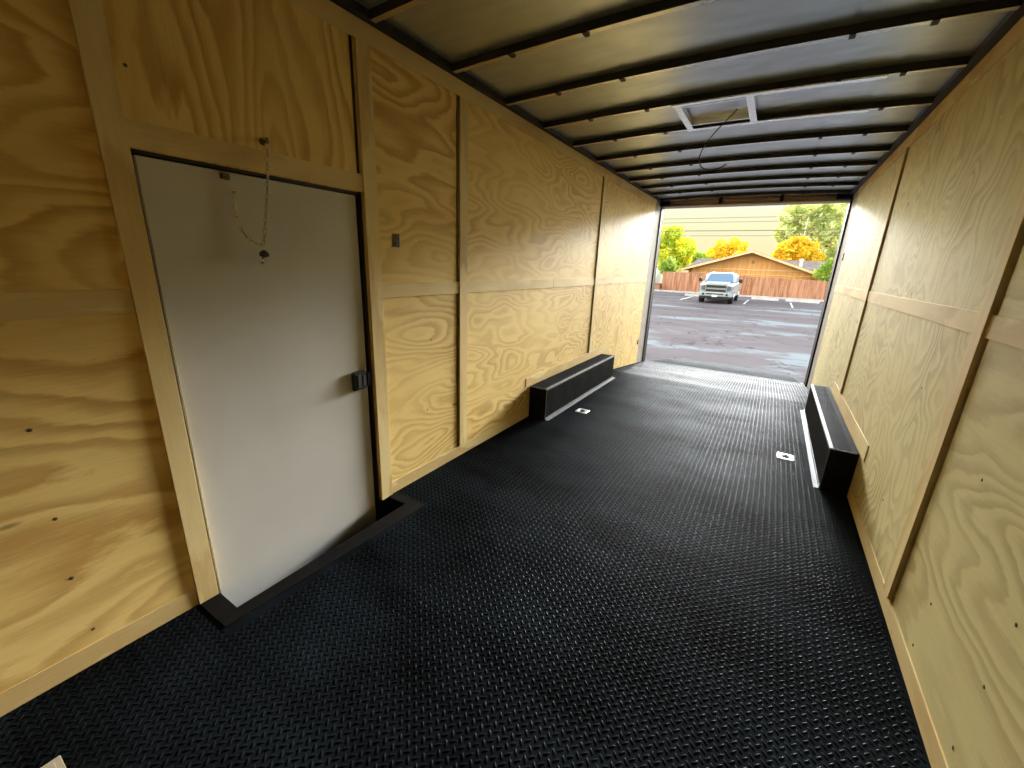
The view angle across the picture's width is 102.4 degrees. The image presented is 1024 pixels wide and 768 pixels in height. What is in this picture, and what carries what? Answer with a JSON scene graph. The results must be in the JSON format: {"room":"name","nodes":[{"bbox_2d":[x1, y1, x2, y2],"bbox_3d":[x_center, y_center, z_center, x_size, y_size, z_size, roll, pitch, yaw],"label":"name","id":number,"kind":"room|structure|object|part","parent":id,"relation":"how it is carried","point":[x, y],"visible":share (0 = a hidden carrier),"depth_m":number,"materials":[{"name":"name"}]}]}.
{"room":"cargo space","nodes":[
{"label":"cargo space","id":0,"kind":"room"},
{"bbox_2d":[0,0,655,692],"bbox_3d":[-0.120,-0.577,3.198,0.092,3.050,9.370,12,19,30],"label":"wall","id":1,"kind":"structure","parent":0,"point":[92,541],"depth_m":1.46,"materials":[{"name":"wood"}]},
{"bbox_3d":[-1.840,-0.571,0.205,0.012,1.166,2.438,12,19,30],"label":"plywood panel","id":2,"kind":"part","parent":1,"relation":"part of","materials":[{"name":"brown wood"}]},
{"bbox_2d":[0,289,134,321],"bbox_3d":[-1.864,-0.004,0.349,0.005,0.076,2.402,12,19,30],"label":"trim","id":3,"kind":"structure","parent":1,"relation":"attached to","point":[14,306],"depth_m":1.20,"materials":[{"name":"brown wood"}]},
{"bbox_3d":[-1.883,0.571,0.538,0.012,1.208,2.438,12,19,30],"label":"plywood panel","id":4,"kind":"part","parent":1,"relation":"part of","materials":[{"name":"brown wood"}]},
{"bbox_2d":[0,588,198,716],"bbox_3d":[-1.906,1.119,0.677,0.005,0.077,2.402,12,19,30],"label":"trim","id":5,"kind":"structure","parent":1,"relation":"attached to","point":[44,680],"depth_m":1.40,"materials":[{"name":"brown wood"}]},
{"bbox_2d":[67,0,218,603],"bbox_3d":[-1.208,-0.215,1.378,0.013,2.296,0.069,12,19,30],"label":"trim","id":6,"kind":"structure","parent":1,"relation":"attached to","point":[87,17],"depth_m":1.33,"materials":[{"name":"brown wood"}]},
{"bbox_3d":[-0.954,-1.155,1.500,0.012,0.706,0.875,12,19,30],"label":"plywood panel","id":7,"kind":"part","parent":1,"relation":"part of","materials":[{"name":"brown wood"}]},
{"bbox_2d":[124,118,362,191],"bbox_3d":[-0.943,-0.861,1.607,0.005,0.078,0.869,12,19,30],"label":"trim","id":8,"kind":"structure","parent":1,"relation":"attached to","point":[141,135],"depth_m":1.49,"materials":[{"name":"brown wood"}]},
{"bbox_2d":[219,137,269,263],"bbox_3d":[-0.986,-0.693,1.561,0.055,0.462,0.174,14,20,34],"label":"chain","id":9,"kind":"object","parent":1,"relation":"hanging from","point":[226,176],"visible":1,"depth_m":1.57,"materials":[{"name":"silver"}]},
{"bbox_3d":[-1.027,-0.666,1.527,0.006,0.100,0.024,12,19,30],"label":"snap rod","id":10,"kind":"part","parent":9,"relation":"part of","materials":[{"name":"silver metal"}]},
{"bbox_3d":[-1.003,-0.567,1.585,0.073,0.082,0.015,-9,20,-35],"label":"chain","id":11,"kind":"part","parent":9,"relation":"part of","materials":[{"name":"gold metal"}]},
{"bbox_3d":[-0.975,-0.513,1.621,0.036,0.028,0.036,12,19,30],"label":"stop knob","id":12,"kind":"part","parent":9,"relation":"part of","materials":[{"name":"black plastic"}]},
{"bbox_2d":[132,155,375,606],"bbox_3d":[-0.999,0.131,1.898,0.062,1.956,0.827,12,19,30],"label":"door","id":13,"kind":"structure","parent":1,"relation":"in","point":[269,357],"depth_m":1.76,"materials":[{"name":"white metal"}]},
{"bbox_2d":[130,148,380,591],"bbox_3d":[-1.035,0.158,1.936,0.092,2.120,0.910,12,19,30],"label":"trim","id":14,"kind":"structure","parent":1,"relation":"attached to","point":[357,195],"depth_m":2.03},
{"bbox_3d":[-0.699,-1.261,1.895,0.012,0.706,0.040,12,19,30],"label":"plywood panel","id":15,"kind":"part","parent":1,"relation":"part of","materials":[{"name":"brown wood"}]},
{"bbox_3d":[-0.741,-0.120,2.229,0.012,1.672,0.038,12,19,30],"label":"plywood panel","id":16,"kind":"part","parent":1,"relation":"part of","materials":[{"name":"brown wood"}]},
{"bbox_2d":[353,37,392,499],"bbox_3d":[-0.709,-0.422,2.152,0.013,2.296,0.080,12,19,30],"label":"trim","id":17,"kind":"structure","parent":1,"relation":"attached to","point":[362,53],"depth_m":2.07,"materials":[{"name":"brown wood"}]},
{"bbox_2d":[392,233,399,246],"bbox_3d":[-0.615,-0.764,2.193,0.009,0.068,0.048,12,19,30],"label":"light switch","id":18,"kind":"object","parent":1,"relation":"attached to","point":[396,241],"visible":1,"depth_m":2.19,"materials":[{"name":"brown"}]},
{"bbox_3d":[-0.520,-1.117,2.250,0.012,1.166,0.664,12,19,30],"label":"plywood panel","id":19,"kind":"part","parent":1,"relation":"part of","materials":[{"name":"brown wood"}]},
{"bbox_3d":[-0.563,0.025,2.583,0.012,1.208,0.664,12,19,30],"label":"plywood panel","id":20,"kind":"part","parent":1,"relation":"part of","materials":[{"name":"brown wood"}]},
{"bbox_2d":[382,281,458,297],"bbox_3d":[-0.518,-0.561,2.434,0.005,0.076,0.643,12,19,30],"label":"trim","id":21,"kind":"structure","parent":1,"relation":"attached to","point":[390,290],"depth_m":2.39,"materials":[{"name":"brown wood"}]},
{"bbox_2d":[392,409,528,492],"bbox_3d":[-0.290,0.449,3.181,0.005,0.077,1.668,12,19,30],"label":"trim","id":22,"kind":"structure","parent":1,"relation":"attached to","point":[412,476],"depth_m":2.96,"materials":[{"name":"brown wood"}]},
{"bbox_2d":[459,96,468,445],"bbox_3d":[-0.325,-0.619,2.734,0.013,2.216,0.078,12,19,30],"label":"trim","id":23,"kind":"structure","parent":1,"relation":"attached to","point":[463,103],"depth_m":2.68,"materials":[{"name":"brown wood"}]},
{"bbox_2d":[288,0,656,205],"bbox_3d":[-0.136,-1.785,2.648,0.005,0.081,8.780,12,19,30],"label":"trim","id":24,"kind":"structure","parent":1,"relation":"attached to","point":[328,11],"depth_m":2.21,"materials":[{"name":"brown wood"}]},
{"bbox_2d":[330,0,662,201],"bbox_3d":[-0.024,-1.882,2.775,0.057,0.042,9.350,12,19,30],"label":"trim","id":25,"kind":"structure","parent":1,"relation":"attached to","point":[353,7],"depth_m":2.32,"materials":[{"name":"paint"}]},
{"bbox_2d":[467,279,553,292],"bbox_3d":[0.039,-0.792,3.297,0.005,0.076,1.306,12,19,30],"label":"trim","id":26,"kind":"structure","parent":1,"relation":"attached to","point":[502,285],"depth_m":3.17,"materials":[{"name":"brown wood"}]},
{"bbox_3d":[0.263,-0.317,3.863,0.012,1.208,2.414,12,19,30],"label":"plywood panel","id":27,"kind":"part","parent":1,"relation":"part of","materials":[{"name":"brown wood"}]},
{"bbox_3d":[0.306,-1.460,3.530,0.012,1.166,2.414,12,19,30],"label":"plywood panel","id":28,"kind":"part","parent":1,"relation":"part of","materials":[{"name":"brown wood"}]},
{"bbox_2d":[526,346,604,386],"bbox_3d":[0.676,-0.237,4.575,0.005,0.082,2.080,12,19,30],"label":"trim","id":29,"kind":"structure","parent":1,"relation":"attached to","point":[545,374],"depth_m":4.34,"materials":[{"name":"brown wood"}]},
{"bbox_2d":[553,278,594,287],"bbox_3d":[0.663,-1.051,4.264,0.005,0.076,1.046,12,19,30],"label":"trim","id":30,"kind":"structure","parent":1,"relation":"attached to","point":[586,281],"depth_m":4.19,"materials":[{"name":"brown wood"}]},
{"bbox_2d":[588,177,606,352],"bbox_3d":[0.969,-1.298,4.687,0.013,1.911,0.078,12,19,30],"label":"trim","id":31,"kind":"structure","parent":1,"relation":"attached to","point":[605,178],"depth_m":4.65,"materials":[{"name":"brown wood"}]},
{"bbox_3d":[1.512,-0.761,5.824,0.012,1.364,2.278,12,19,30],"label":"plywood panel","id":32,"kind":"part","parent":1,"relation":"part of","materials":[{"name":"brown wood"}]},
{"bbox_2d":[598,277,646,284],"bbox_3d":[1.564,-1.424,5.660,0.005,0.076,2.202,12,19,30],"label":"trim","id":33,"kind":"structure","parent":1,"relation":"attached to","point":[601,281],"depth_m":5.47,"materials":[{"name":"brown wood"}]},
{"bbox_3d":[1.558,-1.978,5.469,0.012,1.166,2.278,12,19,30],"label":"plywood panel","id":34,"kind":"part","parent":1,"relation":"part of","materials":[{"name":"brown wood"}]},
{"bbox_2d":[636,201,660,362],"bbox_3d":[2.262,-1.651,6.778,0.012,2.720,0.470,12,19,30],"label":"trim","id":35,"kind":"structure","parent":1,"relation":"attached to","point":[658,207],"depth_m":6.71,"materials":[{"name":"metal"}]},
{"bbox_2d":[642,207,663,360],"bbox_3d":[2.328,-1.613,6.978,0.116,3.100,0.170,12,19,30],"label":"trim","id":36,"kind":"structure","parent":1,"relation":"attached to","point":[662,209],"depth_m":6.90,"materials":[{"name":"silver metal"}]},
{"bbox_2d":[644,360,800,383],"bbox_3d":[3.363,-0.149,6.769,2.400,0.124,0.021,12,19,30],"label":"trim","id":37,"kind":"structure","parent":1,"relation":"attached to","point":[644,360],"depth_m":6.69,"materials":[{"name":"silver metal"}]},
{"bbox_2d":[662,193,849,208],"bbox_3d":[3.424,-2.739,5.951,2.400,0.285,0.260,12,19,30],"label":"trim","id":38,"kind":"structure","parent":1,"relation":"attached to","point":[812,200],"depth_m":5.89,"materials":[{"name":"brown metal"}]},
{"bbox_2d":[660,193,853,206],"bbox_3d":[3.363,-2.653,5.879,2.390,0.135,0.160,12,19,30],"label":"spring","id":39,"kind":"object","parent":38,"relation":"attached to","point":[839,196],"visible":0.73,"depth_m":5.74,"materials":[{"name":"black metal"}]},
{"bbox_2d":[0,361,930,767],"bbox_3d":[0.914,0.762,2.937,2.424,0.302,9.251,12,19,30],"label":"floor","id":40,"kind":"structure","parent":0,"point":[639,579],"depth_m":1.59,"materials":[{"name":"black rubber"}]},
{"bbox_2d":[41,755,65,767],"bbox_3d":[-1.183,1.076,0.946,0.253,0.060,0.267,12,19,30],"label":"block","id":41,"kind":"object","parent":40,"relation":"on","point":[58,762],"visible":1,"depth_m":1.09,"materials":[{"name":"beige wood"}]},
{"bbox_2d":[200,492,424,626],"bbox_3d":[-0.903,0.989,2.100,0.263,0.405,1.047,12,19,30],"label":"frame","id":42,"kind":"object","parent":40,"relation":"in","point":[218,606],"visible":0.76,"depth_m":1.86,"materials":[{"name":"black metal"}]},
{"bbox_2d":[529,354,614,420],"bbox_3d":[0.753,-0.031,4.571,0.210,0.298,1.915,12,19,30],"label":"box","id":43,"kind":"object","parent":40,"relation":"on","point":[549,397],"visible":1,"depth_m":4.19,"materials":[{"name":"black metal"}]},
{"bbox_3d":[0.235,0.175,3.796,0.179,0.296,0.004,12,19,30],"label":"trim","id":44,"kind":"part","parent":43,"relation":"part of","materials":[{"name":"black metal"}]},
{"bbox_3d":[0.806,-0.154,4.489,0.022,0.014,1.882,12,19,30],"label":"edge trim","id":45,"kind":"part","parent":43,"relation":"part of","materials":[{"name":"metal"}]},
{"bbox_2d":[575,408,589,413],"bbox_3d":[0.697,0.263,4.068,0.116,0.011,0.116,12,19,30],"label":"ring","id":46,"kind":"object","parent":40,"relation":"on","point":[584,411],"visible":1,"depth_m":4.05,"materials":[{"name":"metal"}]},
{"bbox_2d":[777,452,794,460],"bbox_3d":[2.139,0.565,3.218,0.116,0.011,0.116,12,19,30],"label":"ring","id":47,"kind":"object","parent":40,"relation":"on","point":[779,455],"visible":1,"depth_m":3.21,"materials":[{"name":"metal"}]},
{"bbox_2d":[800,384,859,494],"bbox_3d":[2.618,0.359,3.472,0.185,0.298,1.915,12,19,30],"label":"box","id":48,"kind":"object","parent":40,"relation":"on","point":[833,455],"visible":1,"depth_m":2.95,"materials":[{"name":"black metal"}]},
{"bbox_3d":[2.573,0.216,3.447,0.022,0.014,1.882,12,19,30],"label":"edge trim","id":49,"kind":"part","parent":48,"relation":"part of","materials":[{"name":"metal"}]},
{"bbox_3d":[2.126,0.572,2.682,0.154,0.296,0.004,12,19,30],"label":"trim","id":50,"kind":"part","parent":48,"relation":"part of","materials":[{"name":"black metal"}]},
{"bbox_2d":[355,0,1022,200],"bbox_3d":[1.044,-1.711,2.279,2.580,0.078,9.710,12,19,30],"label":"ceiling","id":51,"kind":"structure","parent":0,"point":[607,76],"depth_m":2.22,"materials":[{"name":"grey metal"}]},
{"bbox_2d":[671,74,888,131],"bbox_3d":[1.639,-1.780,2.624,1.080,0.060,0.578,12,19,30],"label":"ceiling vent","id":52,"kind":"object","parent":51,"relation":"in","point":[681,110],"visible":0.91,"depth_m":2.66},
{"bbox_2d":[699,109,737,170],"bbox_3d":[1.552,-1.833,3.144,0.217,0.235,0.704,9,18,22],"label":"cable","id":53,"kind":"object","parent":52,"relation":"hanging from","point":[736,109],"visible":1,"depth_m":3.21,"materials":[{"name":"black plastic"}]},
{"bbox_3d":[1.782,-1.820,2.852,1.080,0.020,0.038,12,19,30],"label":"rail","id":54,"kind":"part","parent":52,"relation":"part of","materials":[{"name":"silver metal"}]},
{"bbox_3d":[1.496,-1.702,2.409,1.080,0.020,0.038,12,19,30],"label":"rail","id":55,"kind":"part","parent":52,"relation":"part of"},
{"bbox_2d":[645,277,823,383],"bbox_3d":[27.536,-10.330,46.558,180.000,0.300,170.000,12,19,30],"label":"ground","id":56,"kind":"structure","parent":0,"point":[778,336],"depth_m":14.21,"materials":[{"name":"grey asphalt"}]},
{"bbox_2d":[654,283,660,289],"bbox_3d":[11.520,-9.757,40.703,6.100,0.720,0.500,12,19,30],"label":"wall","id":57,"kind":"structure","parent":56,"relation":"on","point":[657,285],"depth_m":39.14,"materials":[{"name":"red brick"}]},
{"bbox_2d":[655,270,662,287],"bbox_3d":[14.991,-11.352,44.422,1.840,1.950,4.730,12,19,30],"label":"van","id":58,"kind":"object","parent":56,"relation":"on","point":[659,276],"visible":0.11,"depth_m":43.51,"materials":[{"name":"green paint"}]},
{"bbox_2d":[657,256,677,278],"bbox_3d":[15.780,-11.288,41.892,2.051,3.319,1.846,12,19,30],"label":"leafy bush","id":59,"kind":"object","parent":56,"relation":"on","point":[669,264],"visible":0.8,"depth_m":41.36,"materials":[{"name":"green plant"}]},
{"bbox_2d":[657,224,697,271],"bbox_3d":[19.595,-16.414,52.438,7.263,7.533,4.145,12,19,30],"label":"leafy tree","id":60,"kind":"object","parent":56,"relation":"on","point":[672,243],"visible":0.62,"depth_m":50.99,"materials":[{"name":"green plant"}]},
{"bbox_2d":[685,294,698,296],"bbox_3d":[14.767,-7.123,33.090,1.650,0.160,0.213,12,19,30],"label":"wheel stop","id":61,"kind":"object","parent":56,"relation":"on","point":[697,295],"visible":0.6,"depth_m":33.14,"materials":[{"name":"concrete"}]},
{"bbox_2d":[691,250,709,263],"bbox_3d":[25.486,-16.306,57.320,4.097,5.065,2.428,12,19,30],"label":"leafy tree","id":62,"kind":"object","parent":56,"relation":"on","point":[697,255],"visible":0.41,"depth_m":56.25,"materials":[{"name":"green plant"}]},
{"bbox_2d":[699,272,742,303],"bbox_3d":[14.365,-6.669,28.317,2.600,1.930,5.950,12,19,30],"label":"pickup truck","id":63,"kind":"object","parent":56,"relation":"on","point":[716,285],"visible":1,"depth_m":26.48,"materials":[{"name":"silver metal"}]},
{"bbox_2d":[705,284,726,292],"bbox_3d":[12.907,-6.044,26.067,1.240,0.485,0.115,12,19,30],"label":"grille","id":64,"kind":"object","parent":63,"relation":"attached to","point":[709,288],"depth_m":26.04,"materials":[{"name":"silver metal"}]},
{"bbox_2d":[651,357,801,383],"bbox_3d":[4.078,-0.306,7.925,2.340,0.386,2.697,12,19,30],"label":"door","id":65,"kind":"structure","parent":56,"relation":"on","point":[783,376],"depth_m":7.90,"materials":[{"name":"grey metal"}]},
{"bbox_2d":[706,236,749,258],"bbox_3d":[26.782,-15.274,51.767,5.026,6.245,3.164,12,19,30],"label":"leafy tree","id":66,"kind":"object","parent":56,"relation":"on","point":[726,249],"visible":0.68,"depth_m":50.72,"materials":[{"name":"yellow plant"}]},
{"bbox_2d":[654,289,823,301],"bbox_3d":[18.732,-7.685,35.565,21.000,0.140,0.300,12,19,30],"label":"kerb","id":67,"kind":"object","parent":56,"relation":"on","point":[654,289],"depth_m":34.32,"materials":[{"name":"concrete"}]},
{"bbox_2d":[661,271,827,299],"bbox_3d":[21.678,-8.302,35.077,17.253,1.810,0.112,12,19,30],"label":"fence","id":68,"kind":"object","parent":56,"relation":"on","point":[819,289],"visible":0.52,"depth_m":35.16,"materials":[{"name":"brown wood"}]},
{"bbox_2d":[677,250,825,295],"bbox_3d":[25.574,-11.449,42.402,14.770,4.030,8.800,12,19,30],"label":"house","id":69,"kind":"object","parent":56,"relation":"on","point":[752,263],"visible":0.55,"depth_m":39.65,"materials":[{"name":"brown wood"}]},
{"bbox_2d":[751,297,778,300],"bbox_3d":[19.397,-6.516,31.605,1.800,0.160,0.213,12,19,30],"label":"wheel stop","id":70,"kind":"object","parent":56,"relation":"on","point":[754,298],"visible":0.89,"depth_m":31.53,"materials":[{"name":"concrete"}]},
{"bbox_2d":[772,236,826,260],"bbox_3d":[31.698,-13.447,46.033,5.391,6.337,3.192,12,19,30],"label":"leafy tree","id":71,"kind":"object","parent":56,"relation":"on","point":[793,250],"visible":0.83,"depth_m":45.03,"materials":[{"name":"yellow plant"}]},
{"bbox_2d":[785,299,819,303],"bbox_3d":[21.537,-6.133,30.570,2.100,0.160,0.213,12,19,30],"label":"wheel stop","id":72,"kind":"object","parent":56,"relation":"on","point":[787,300],"visible":1,"depth_m":30.48,"materials":[{"name":"concrete"}]},
{"bbox_2d":[772,203,847,260],"bbox_3d":[35.901,-16.518,48.575,9.825,11.292,4.238,12,19,30],"label":"leafy tree","id":73,"kind":"object","parent":56,"relation":"on","point":[801,213],"visible":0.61,"depth_m":47.65,"materials":[{"name":"green plant"}]},
{"bbox_2d":[811,257,833,281],"bbox_3d":[27.231,-8.929,34.903,3.193,3.559,2.083,12,19,30],"label":"leafy bush","id":74,"kind":"object","parent":56,"relation":"on","point":[825,269],"visible":0.4,"depth_m":34.82,"materials":[{"name":"green plant"}]},
{"bbox_2d":[811,37,1023,767],"bbox_3d":[1.990,-0.135,1.955,0.092,3.050,9.370,12,19,30],"label":"wall","id":75,"kind":"structure","parent":0,"point":[957,599],"depth_m":1.59,"materials":[{"name":"wood"}]},
{"bbox_2d":[804,198,852,386],"bbox_3d":[4.400,-1.159,5.688,0.120,3.100,0.290,12,19,30],"label":"trim","id":76,"kind":"structure","parent":75,"relation":"attached to","point":[846,217],"depth_m":5.62,"materials":[{"name":"silver metal"}]},
{"bbox_2d":[807,190,858,390],"bbox_3d":[4.247,-1.198,5.484,0.012,2.720,0.690,12,19,30],"label":"trim","id":77,"kind":"structure","parent":75,"relation":"attached to","point":[855,197],"depth_m":5.35,"materials":[{"name":"metal"}]},
{"bbox_3d":[3.428,-0.297,4.413,0.012,1.356,2.328,12,19,30],"label":"plywood panel","id":78,"kind":"part","parent":75,"relation":"part of","materials":[{"name":"brown wood"}]},
{"bbox_2d":[834,285,865,299],"bbox_3d":[3.465,-0.960,4.258,0.005,0.078,2.252,12,19,30],"label":"trim","id":79,"kind":"structure","parent":75,"relation":"attached to","point":[856,293],"depth_m":4.01,"materials":[{"name":"brown wood"}]},
{"bbox_2d":[832,381,868,461],"bbox_3d":[2.596,0.220,3.202,0.005,0.106,1.800,12,19,30],"label":"trim","id":80,"kind":"structure","parent":75,"relation":"attached to","point":[862,445],"depth_m":2.93,"materials":[{"name":"brown wood"}]},
{"bbox_3d":[3.473,-1.503,4.061,0.012,1.152,2.328,12,19,30],"label":"plywood panel","id":81,"kind":"part","parent":75,"relation":"part of","materials":[{"name":"brown wood"}]},
{"bbox_2d":[839,147,908,393],"bbox_3d":[2.850,-0.822,3.271,0.013,1.871,0.078,12,19,30],"label":"trim","id":82,"kind":"structure","parent":75,"relation":"attached to","point":[905,153],"depth_m":3.22,"materials":[{"name":"brown wood"}]},
{"bbox_2d":[847,485,948,767],"bbox_3d":[0.835,1.249,0.581,0.005,0.079,5.090,12,19,30],"label":"trim","id":83,"kind":"structure","parent":75,"relation":"attached to","point":[936,757],"depth_m":1.50,"materials":[{"name":"brown wood"}]},
{"bbox_3d":[2.204,0.147,2.495,0.012,1.224,2.256,12,19,30],"label":"plywood panel","id":84,"kind":"part","parent":75,"relation":"part of","materials":[{"name":"brown wood"}]},
{"bbox_2d":[867,291,978,333],"bbox_3d":[2.246,-0.455,2.369,0.005,0.078,2.199,12,19,30],"label":"trim","id":85,"kind":"structure","parent":75,"relation":"attached to","point":[964,320],"depth_m":1.92,"materials":[{"name":"brown wood"}]},
{"bbox_2d":[850,0,1023,193],"bbox_3d":[1.983,-1.462,1.593,0.057,0.042,9.350,12,19,30],"label":"trim","id":86,"kind":"structure","parent":75,"relation":"attached to","point":[1012,17],"depth_m":2.14,"materials":[{"name":"paint"}]},
{"bbox_2d":[858,16,1023,195],"bbox_3d":[1.836,-1.329,1.363,0.005,0.094,8.560,12,19,30],"label":"trim","id":87,"kind":"structure","parent":75,"relation":"attached to","point":[1015,34],"depth_m":2.14,"materials":[{"name":"brown wood"}]},
{"bbox_3d":[2.247,-0.996,2.162,0.012,1.152,2.256,12,19,30],"label":"plywood panel","id":88,"kind":"part","parent":75,"relation":"part of","materials":[{"name":"brown wood"}]},
{"bbox_2d":[883,186,1023,599],"bbox_3d":[1.638,-0.164,1.449,0.013,2.202,0.080,12,19,30],"label":"trim","id":89,"kind":"structure","parent":75,"relation":"attached to","point":[1014,234],"depth_m":1.49,"materials":[{"name":"brown wood"}]},
{"bbox_3d":[0.970,0.658,0.583,0.012,1.224,2.350,12,19,30],"label":"plywood panel","id":90,"kind":"part","parent":75,"relation":"part of","materials":[{"name":"brown wood"}]},
{"bbox_2d":[984,315,1023,349],"bbox_3d":[1.003,0.060,0.442,0.005,0.078,2.339,12,19,30],"label":"trim","id":91,"kind":"structure","parent":75,"relation":"attached to","point":[1005,330],"depth_m":1.29,"materials":[{"name":"brown wood"}]},
{"bbox_3d":[1.013,-0.484,0.250,0.012,1.152,2.350,12,19,30],"label":"plywood panel","id":92,"kind":"part","parent":75,"relation":"part of","materials":[{"name":"brown wood"}]},
{"label":"outside","id":93,"kind":"structure","parent":0,"visible":0},
{"bbox_2d":[682,215,840,218],"bbox_3d":[27.666,-17.936,44.075,120.000,0.138,0.052,12,19,30],"label":"power line","id":94,"kind":"object","parent":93,"point":[818,215],"visible":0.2,"depth_m":43.91,"materials":[{"name":"grey metal"}]},
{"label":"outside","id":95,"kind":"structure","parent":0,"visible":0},
{"bbox_2d":[687,220,828,222],"bbox_3d":[27.650,-17.505,44.201,120.000,0.135,0.048,12,19,30],"label":"power line","id":96,"kind":"object","parent":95,"point":[803,220],"visible":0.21,"depth_m":44.69,"materials":[{"name":"grey metal"}]},
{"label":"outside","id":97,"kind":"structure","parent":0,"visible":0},
{"bbox_2d":[696,229,840,230],"bbox_3d":[27.617,-16.631,44.455,120.000,0.171,0.090,12,19,30],"label":"power line","id":98,"kind":"object","parent":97,"point":[817,229],"visible":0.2,"depth_m":44.88,"materials":[{"name":"grey metal"}]},
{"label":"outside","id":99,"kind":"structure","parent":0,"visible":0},
{"bbox_2d":[758,235,839,235],"bbox_3d":[27.597,-16.104,44.609,120.000,0.142,0.056,12,19,30],"label":"power line","id":100,"kind":"object","parent":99,"point":[758,235],"visible":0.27,"depth_m":43.15,"materials":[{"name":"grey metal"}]}
]}

